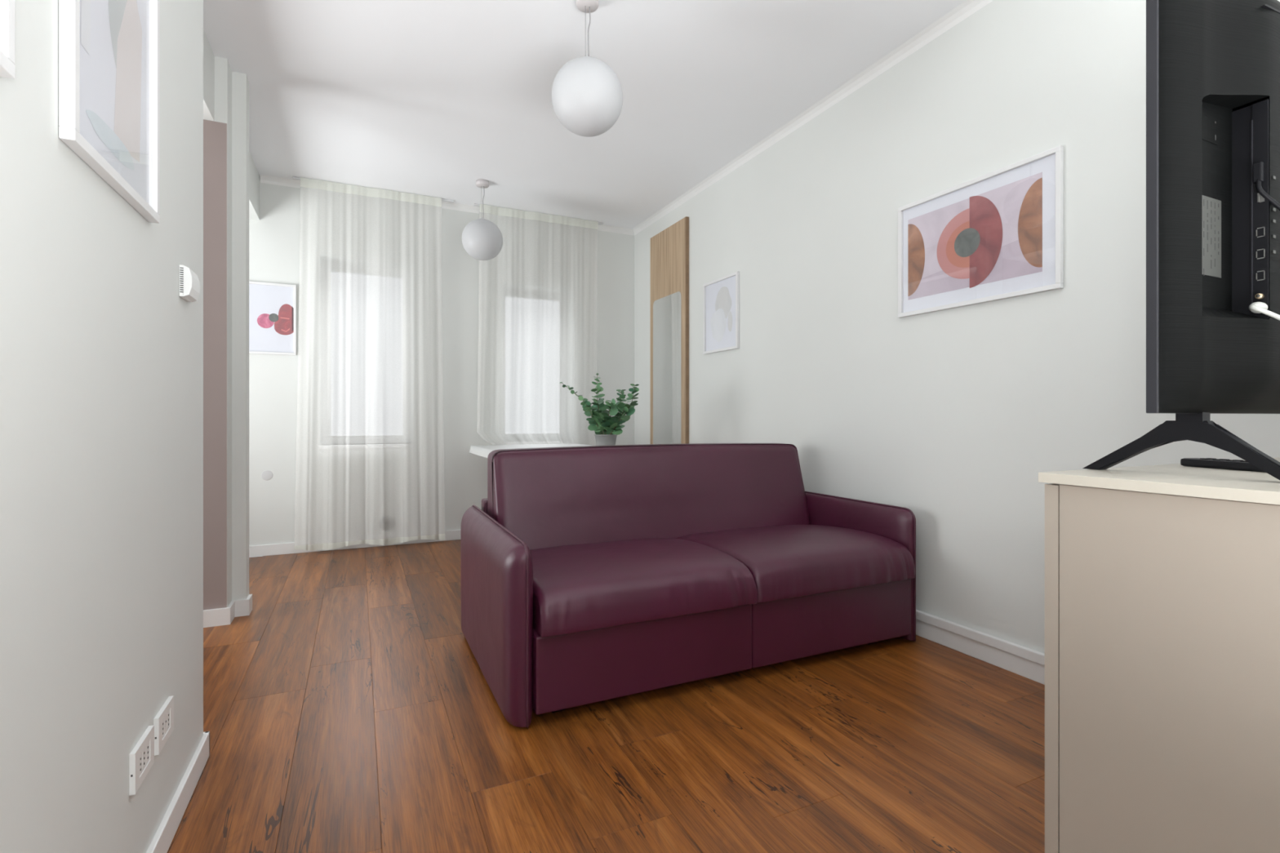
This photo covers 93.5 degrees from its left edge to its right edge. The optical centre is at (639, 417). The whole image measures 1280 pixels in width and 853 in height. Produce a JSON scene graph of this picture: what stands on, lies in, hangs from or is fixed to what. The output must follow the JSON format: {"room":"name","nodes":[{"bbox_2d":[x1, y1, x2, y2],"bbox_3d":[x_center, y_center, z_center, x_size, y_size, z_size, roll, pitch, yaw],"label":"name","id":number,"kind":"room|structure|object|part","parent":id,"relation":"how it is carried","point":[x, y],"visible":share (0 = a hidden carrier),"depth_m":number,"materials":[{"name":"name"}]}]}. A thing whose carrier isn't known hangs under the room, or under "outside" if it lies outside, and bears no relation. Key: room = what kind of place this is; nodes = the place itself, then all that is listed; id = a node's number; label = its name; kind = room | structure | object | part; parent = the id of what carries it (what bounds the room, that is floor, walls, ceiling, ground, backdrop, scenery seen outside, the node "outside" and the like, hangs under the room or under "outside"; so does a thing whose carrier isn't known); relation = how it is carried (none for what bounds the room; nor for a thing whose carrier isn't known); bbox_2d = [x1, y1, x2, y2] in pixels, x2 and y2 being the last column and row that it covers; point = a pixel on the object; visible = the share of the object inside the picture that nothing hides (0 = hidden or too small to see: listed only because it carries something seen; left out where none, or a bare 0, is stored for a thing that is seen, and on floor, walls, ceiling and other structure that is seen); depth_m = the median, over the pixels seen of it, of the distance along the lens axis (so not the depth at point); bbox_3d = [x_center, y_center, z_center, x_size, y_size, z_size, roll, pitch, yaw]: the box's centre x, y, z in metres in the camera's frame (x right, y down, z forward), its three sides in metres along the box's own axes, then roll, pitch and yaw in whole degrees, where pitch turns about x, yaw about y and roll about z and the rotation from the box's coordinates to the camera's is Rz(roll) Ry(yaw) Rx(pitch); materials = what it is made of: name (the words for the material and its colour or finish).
{"room":"living room","nodes":[
{"label":"living room","id":0,"kind":"room"},
{"bbox_2d":[0,0,203,852],"bbox_3d":[-0.550,-0.367,-0.071,0.240,2.735,3.940,0,0,-25],"label":"wall","id":1,"kind":"structure","parent":0,"point":[101,350],"depth_m":1.02,"materials":[{"name":"paint"}]},
{"bbox_2d":[0,0,14,79],"bbox_3d":[-0.700,-0.689,0.555,0.019,0.530,0.434,0,0,-25],"label":"picture frame","id":2,"kind":"object","parent":1,"relation":"attached to","point":[6,6],"visible":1,"depth_m":0.74,"materials":[{"name":"white paint"}]},
{"bbox_2d":[58,0,159,223],"bbox_3d":[-0.960,-0.686,1.107,0.019,0.530,0.435,0,0,-25],"label":"picture frame","id":3,"kind":"object","parent":1,"relation":"attached to","point":[109,50],"visible":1,"depth_m":1.10,"materials":[{"name":"white paint"}]},
{"bbox_2d":[128,724,154,795],"bbox_3d":[-1.031,0.708,1.246,0.010,0.081,0.123,0,0,-25],"label":"wall socket","id":4,"kind":"object","parent":1,"relation":"attached to","point":[141,758],"visible":1,"depth_m":1.23,"materials":[{"name":"white plastic"}]},
{"bbox_2d":[153,695,173,755],"bbox_3d":[-1.097,0.709,1.387,0.010,0.081,0.120,0,0,-25],"label":"wall socket","id":5,"kind":"object","parent":1,"relation":"attached to","point":[163,722],"visible":0.99,"depth_m":1.37,"materials":[{"name":"white plastic"}]},
{"bbox_2d":[146,731,209,852],"bbox_3d":[-0.547,0.964,-0.061,0.254,0.072,3.954,0,0,-25],"label":"baseboard","id":6,"kind":"structure","parent":1,"relation":"attached to","point":[161,842],"depth_m":1.49,"materials":[{"name":"white paint"}]},
{"bbox_2d":[179,264,199,302],"bbox_3d":[-1.172,-0.346,1.567,0.027,0.080,0.090,0,0,-25],"label":"thermostat","id":7,"kind":"object","parent":1,"relation":"attached to","point":[189,283],"visible":1,"depth_m":1.53,"materials":[{"name":"white plastic"}]},
{"bbox_2d":[203,56,248,610],"bbox_3d":[-2.276,-0.367,2.894,0.643,2.735,0.205,0,0,-25],"label":"wall pier","id":8,"kind":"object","parent":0,"point":[231,87],"visible":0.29,"depth_m":3.03,"materials":[{"name":"paint"}]},
{"bbox_2d":[203,119,226,609],"bbox_3d":[-2.261,-0.250,2.786,0.580,2.340,0.004,0,0,-25],"label":"door","id":9,"kind":"structure","parent":8,"relation":"attached to","point":[215,133],"depth_m":2.88,"materials":[{"name":"beige paint"}]},
{"bbox_2d":[203,594,252,627],"bbox_3d":[-2.266,0.960,2.889,0.657,0.080,0.223,0,0,-25],"label":"baseboard","id":10,"kind":"object","parent":8,"relation":"attached to","point":[220,616],"visible":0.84,"depth_m":2.90,"materials":[{"name":"white paint"}]},
{"bbox_2d":[203,28,259,219],"bbox_3d":[-2.162,-1.577,2.975,0.140,0.315,2.945,0,0,-25],"label":"beam","id":11,"kind":"structure","parent":0,"point":[208,55],"depth_m":2.85,"materials":[{"name":"paint"}]},
{"bbox_2d":[248,176,634,546],"bbox_3d":[-2.357,-0.367,4.699,4.934,2.735,0.340,0,0,-25],"label":"wall","id":12,"kind":"structure","parent":0,"point":[274,237],"depth_m":4.89,"materials":[{"name":"paint"}]},
{"bbox_2d":[261,470,272,479],"bbox_3d":[-2.696,0.420,4.350,0.072,0.072,0.002,0,0,-25],"label":"cover plate","id":13,"kind":"object","parent":12,"relation":"attached to","point":[267,474],"visible":1,"depth_m":4.35,"materials":[{"name":"paint"}]},
{"bbox_2d":[248,280,296,355],"bbox_3d":[-2.723,-0.713,4.327,0.435,0.515,0.019,0,0,-25],"label":"picture frame","id":14,"kind":"object","parent":12,"relation":"attached to","point":[272,306],"visible":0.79,"depth_m":4.36,"materials":[{"name":"white paper"}]},
{"bbox_2d":[248,529,461,557],"bbox_3d":[-2.281,0.960,4.539,4.934,0.080,0.014,0,0,-25],"label":"baseboard","id":15,"kind":"structure","parent":12,"relation":"attached to","point":[285,548],"depth_m":4.41,"materials":[{"name":"white paint"}]},
{"bbox_2d":[259,174,634,235],"bbox_3d":[-1.384,-1.712,4.946,2.964,0.045,0.040,0,0,-25],"label":"trim","id":16,"kind":"structure","parent":12,"relation":"attached to","point":[264,179],"depth_m":4.89,"materials":[{"name":"white paint"}]},
{"bbox_2d":[203,0,966,228],"bbox_3d":[-0.819,-1.785,1.430,4.934,0.100,6.885,0,0,-25],"label":"ceiling","id":17,"kind":"structure","parent":0,"point":[431,98],"depth_m":3.10,"materials":[{"name":"paint"}]},
{"bbox_2d":[293,176,453,202],"bbox_3d":[-1.998,-1.728,4.579,1.120,0.013,0.020,0,0,-25],"label":"track","id":18,"kind":"object","parent":17,"relation":"attached to","point":[294,178],"visible":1,"depth_m":4.78,"materials":[{"name":"metal"}]},
{"bbox_2d":[293,177,444,551],"bbox_3d":[-2.019,-0.377,4.555,1.042,2.708,0.047,0,0,-25],"label":"curtain","id":19,"kind":"object","parent":18,"relation":"hanging from","point":[370,463],"visible":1,"depth_m":4.55,"materials":[{"name":"white fabric"}]},
{"bbox_2d":[462,178,502,260],"bbox_3d":[-1.159,-1.446,4.428,0.294,0.577,0.294,0,0,-25],"label":"pendant lamp","id":20,"kind":"object","parent":17,"relation":"hanging from","point":[482,239],"visible":1,"depth_m":4.33,"materials":[{"name":"glass"}]},
{"bbox_3d":[-1.159,-1.304,4.428,0.294,0.291,0.294,0,0,-25],"label":"globe","id":21,"kind":"part","parent":20,"relation":"part of","materials":[{"name":"white glass"}]},
{"bbox_2d":[473,203,603,224],"bbox_3d":[-0.840,-1.728,5.129,1.125,0.013,0.020,0,0,-25],"label":"track","id":22,"kind":"object","parent":17,"relation":"attached to","point":[474,204],"visible":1,"depth_m":4.90,"materials":[{"name":"metal"}]},
{"bbox_2d":[476,204,598,445],"bbox_3d":[-0.849,-0.377,5.107,1.050,2.708,0.050,0,0,-25],"label":"curtain","id":23,"kind":"object","parent":22,"relation":"hanging from","point":[538,296],"visible":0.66,"depth_m":5.09,"materials":[{"name":"white fabric"}]},
{"bbox_2d":[551,0,622,137],"bbox_3d":[-0.218,-1.455,2.489,0.294,0.560,0.294,0,0,-25],"label":"pendant lamp","id":24,"kind":"object","parent":17,"relation":"hanging from","point":[587,94],"visible":1,"depth_m":2.39,"materials":[{"name":"glass"}]},
{"bbox_3d":[-0.218,-1.321,2.489,0.294,0.291,0.294,0,0,-25],"label":"globe","id":25,"kind":"part","parent":24,"relation":"part of","materials":[{"name":"white glass"}]},
{"bbox_3d":[-0.211,-1.585,2.492,0.015,0.233,0.005,0,0,-25],"label":"cord","id":26,"kind":"part","parent":24,"relation":"part of","materials":[{"name":"white plastic"}]},
{"bbox_2d":[594,434,617,445],"bbox_3d":[-0.217,0.167,3.832,0.148,0.116,0.148,0,0,-25],"label":"pot","id":27,"kind":"object","parent":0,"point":[601,439],"depth_m":3.77,"materials":[{"name":"white ceramic"}]},
{"bbox_2d":[167,539,1044,852],"bbox_3d":[-0.819,1.015,1.430,4.934,0.030,6.885,0,0,-25],"label":"floor","id":28,"kind":"structure","parent":0,"point":[352,709],"depth_m":1.83,"materials":[{"name":"brown wood"}]},
{"bbox_2d":[460,443,915,728],"bbox_3d":[0.215,0.569,2.704,1.838,0.862,1.046,0,0,-25],"label":"sofa","id":29,"kind":"object","parent":28,"relation":"on","point":[590,574],"visible":1,"depth_m":2.40,"materials":[{"name":"purple leather"}]},
{"bbox_3d":[0.022,0.665,3.138,1.660,0.570,0.080,0,0,-25],"label":"panel","id":30,"kind":"part","parent":29,"relation":"part of","materials":[{"name":"purple leather"}]},
{"bbox_3d":[-0.598,0.699,2.349,0.064,0.573,0.990,0,0,-25],"label":"arm","id":31,"kind":"part","parent":29,"relation":"part of"},
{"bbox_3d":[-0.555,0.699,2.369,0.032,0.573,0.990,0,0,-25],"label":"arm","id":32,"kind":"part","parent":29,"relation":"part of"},
{"bbox_2d":[529,537,757,636],"bbox_3d":[-0.086,0.611,2.387,0.826,0.175,0.727,0,0,-25],"label":"seat cushion","id":33,"kind":"object","parent":29,"relation":"on","point":[580,586],"depth_m":2.12,"materials":[{"name":"purple leather"}]},
{"bbox_3d":[0.115,0.404,2.970,1.665,0.532,0.323,0,0,-25],"label":"backrest","id":34,"kind":"part","parent":29,"relation":"part of","materials":[{"name":"purple leather"}]},
{"bbox_2d":[676,524,915,603],"bbox_3d":[0.665,0.611,2.740,0.837,0.174,0.727,0,0,-25],"label":"seat cushion","id":35,"kind":"object","parent":29,"relation":"on","point":[784,562],"depth_m":2.50,"materials":[{"name":"purple leather"}]},
{"bbox_3d":[0.984,0.699,3.092,0.032,0.573,0.990,0,0,-25],"label":"arm","id":36,"kind":"part","parent":29,"relation":"part of"},
{"bbox_2d":[1038,457,1279,852],"bbox_3d":[1.401,0.547,0.995,1.283,0.906,0.669,0,0,-25],"label":"base cabinet","id":37,"kind":"object","parent":28,"relation":"on","point":[1162,581],"visible":0.92,"depth_m":0.88,"materials":[{"name":"beige laminate"}]},
{"bbox_3d":[1.258,0.557,1.283,1.240,0.886,0.022,0,0,-25],"label":"panel","id":38,"kind":"part","parent":37,"relation":"part of","materials":[{"name":"beige laminate"}]},
{"bbox_2d":[1038,457,1279,505],"bbox_3d":[1.401,0.102,0.995,1.283,0.016,0.669,0,0,-25],"label":"countertop","id":39,"kind":"structure","parent":37,"relation":"on","point":[1177,479],"depth_m":0.92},
{"bbox_2d":[1083,0,1279,479],"bbox_3d":[1.290,-0.307,1.162,1.177,0.802,0.292,0,0,-25],"label":"television","id":40,"kind":"object","parent":39,"relation":"on","point":[1213,66],"visible":1,"depth_m":0.92,"materials":[{"name":"plastic"}]},
{"bbox_2d":[1203,199,1218,275],"bbox_3d":[0.888,-0.280,0.941,0.072,0.119,0.001,0,0,-25],"label":"label","id":41,"kind":"object","parent":40,"relation":"attached to","point":[1211,206],"depth_m":0.95,"materials":[{"name":"white paper"}]},
{"bbox_3d":[0.970,-0.325,0.957,0.006,0.341,0.043,0,0,-25],"label":"connector panel","id":42,"kind":"part","parent":40,"relation":"part of","materials":[{"name":"black plastic"}]},
{"bbox_2d":[1254,293,1264,299],"bbox_3d":[0.970,-0.190,0.942,0.008,0.009,0.009,0,0,-25],"label":"socket","id":43,"kind":"object","parent":40,"relation":"attached to","point":[1257,295],"depth_m":0.94,"materials":[{"name":"metal"}]},
{"bbox_2d":[1180,457,1264,471],"bbox_3d":[1.071,0.085,1.076,0.038,0.017,0.172,0,0,-9],"label":"remote control","id":44,"kind":"object","parent":39,"relation":"on","point":[1224,464],"visible":0.67,"depth_m":1.09,"materials":[{"name":"plastic"}]},
{"bbox_3d":[-0.612,0.615,4.287,0.880,0.771,1.540,0,0,-25],"label":"dining table","id":45,"kind":"object","parent":28,"relation":"on","visible":0},
{"bbox_2d":[469,443,592,457],"bbox_3d":[-0.612,0.260,4.287,0.926,0.066,1.584,0,0,-25],"label":"tabletop","id":46,"kind":"object","parent":45,"relation":"on","point":[482,451],"visible":0.31,"depth_m":4.59,"materials":[{"name":"white"}]},
{"bbox_2d":[560,372,639,445],"bbox_3d":[-0.260,-0.030,3.853,0.514,0.511,0.246,0,0,12],"label":"eucalyptus","id":47,"kind":"object","parent":46,"relation":"on","point":[606,428],"visible":0.98,"depth_m":3.81,"materials":[{"name":"plant"}]},
{"bbox_3d":[-0.250,-0.072,3.820,0.052,0.396,0.011,0,0,19],"label":"stem","id":48,"kind":"part","parent":47,"relation":"part of","materials":[{"name":"green plant"}]},
{"bbox_2d":[634,0,1279,653],"bbox_3d":[1.468,-0.367,2.505,0.120,2.735,6.885,0,0,-25],"label":"wall","id":49,"kind":"structure","parent":0,"point":[953,418],"depth_m":2.62,"materials":[{"name":"paint"}]},
{"bbox_2d":[650,216,688,444],"bbox_3d":[0.233,-0.287,4.950,0.032,2.535,0.629,0,0,-25],"label":"mirror panel","id":50,"kind":"object","parent":49,"relation":"attached to","point":[669,248],"visible":0.55,"depth_m":4.89,"materials":[{"name":"brown wood"}]},
{"bbox_2d":[653,291,681,444],"bbox_3d":[0.219,-0.122,4.946,0.004,1.745,0.495,0,0,-25],"label":"mirror glass","id":51,"kind":"object","parent":50,"relation":"attached to","point":[667,308],"depth_m":4.93,"materials":[{"name":"silver metal"}]},
{"bbox_2d":[702,271,739,354],"bbox_3d":[0.569,-0.724,4.251,0.019,0.517,0.440,0,0,-25],"label":"picture frame","id":52,"kind":"object","parent":49,"relation":"attached to","point":[721,296],"visible":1,"depth_m":4.25,"materials":[{"name":"white paint"}]},
{"bbox_2d":[632,0,993,235],"bbox_3d":[1.395,-1.712,2.471,0.040,0.045,6.885,0,0,-25],"label":"trim","id":53,"kind":"structure","parent":49,"relation":"attached to","point":[968,7],"depth_m":3.19,"materials":[{"name":"white paint"}]},
{"bbox_2d":[915,619,1044,684],"bbox_3d":[1.411,0.963,2.471,0.012,0.074,6.871,0,0,-25],"label":"baseboard","id":54,"kind":"structure","parent":49,"relation":"attached to","point":[1029,669],"depth_m":2.46,"materials":[{"name":"white paint"}]},
{"bbox_2d":[915,609,1044,666],"bbox_3d":[0.874,0.905,3.600,0.022,0.039,4.371,0,0,-25],"label":"trim","id":55,"kind":"structure","parent":49,"relation":"attached to","point":[1017,650],"depth_m":2.45,"materials":[{"name":"white paint"}]},
{"bbox_2d":[897,145,1063,317],"bbox_3d":[1.383,-0.730,2.520,0.019,0.518,0.727,0,0,-25],"label":"picture frame","id":56,"kind":"object","parent":49,"relation":"attached to","point":[997,234],"visible":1,"depth_m":2.46,"materials":[{"name":"white paint"}]},
{"bbox_2d":[907,172,1042,288],"bbox_3d":[1.381,-0.734,2.534,0.001,0.374,0.608,0,0,-25],"label":"print","id":57,"kind":"object","parent":56,"relation":"attached to","point":[991,236],"depth_m":2.48}
]}

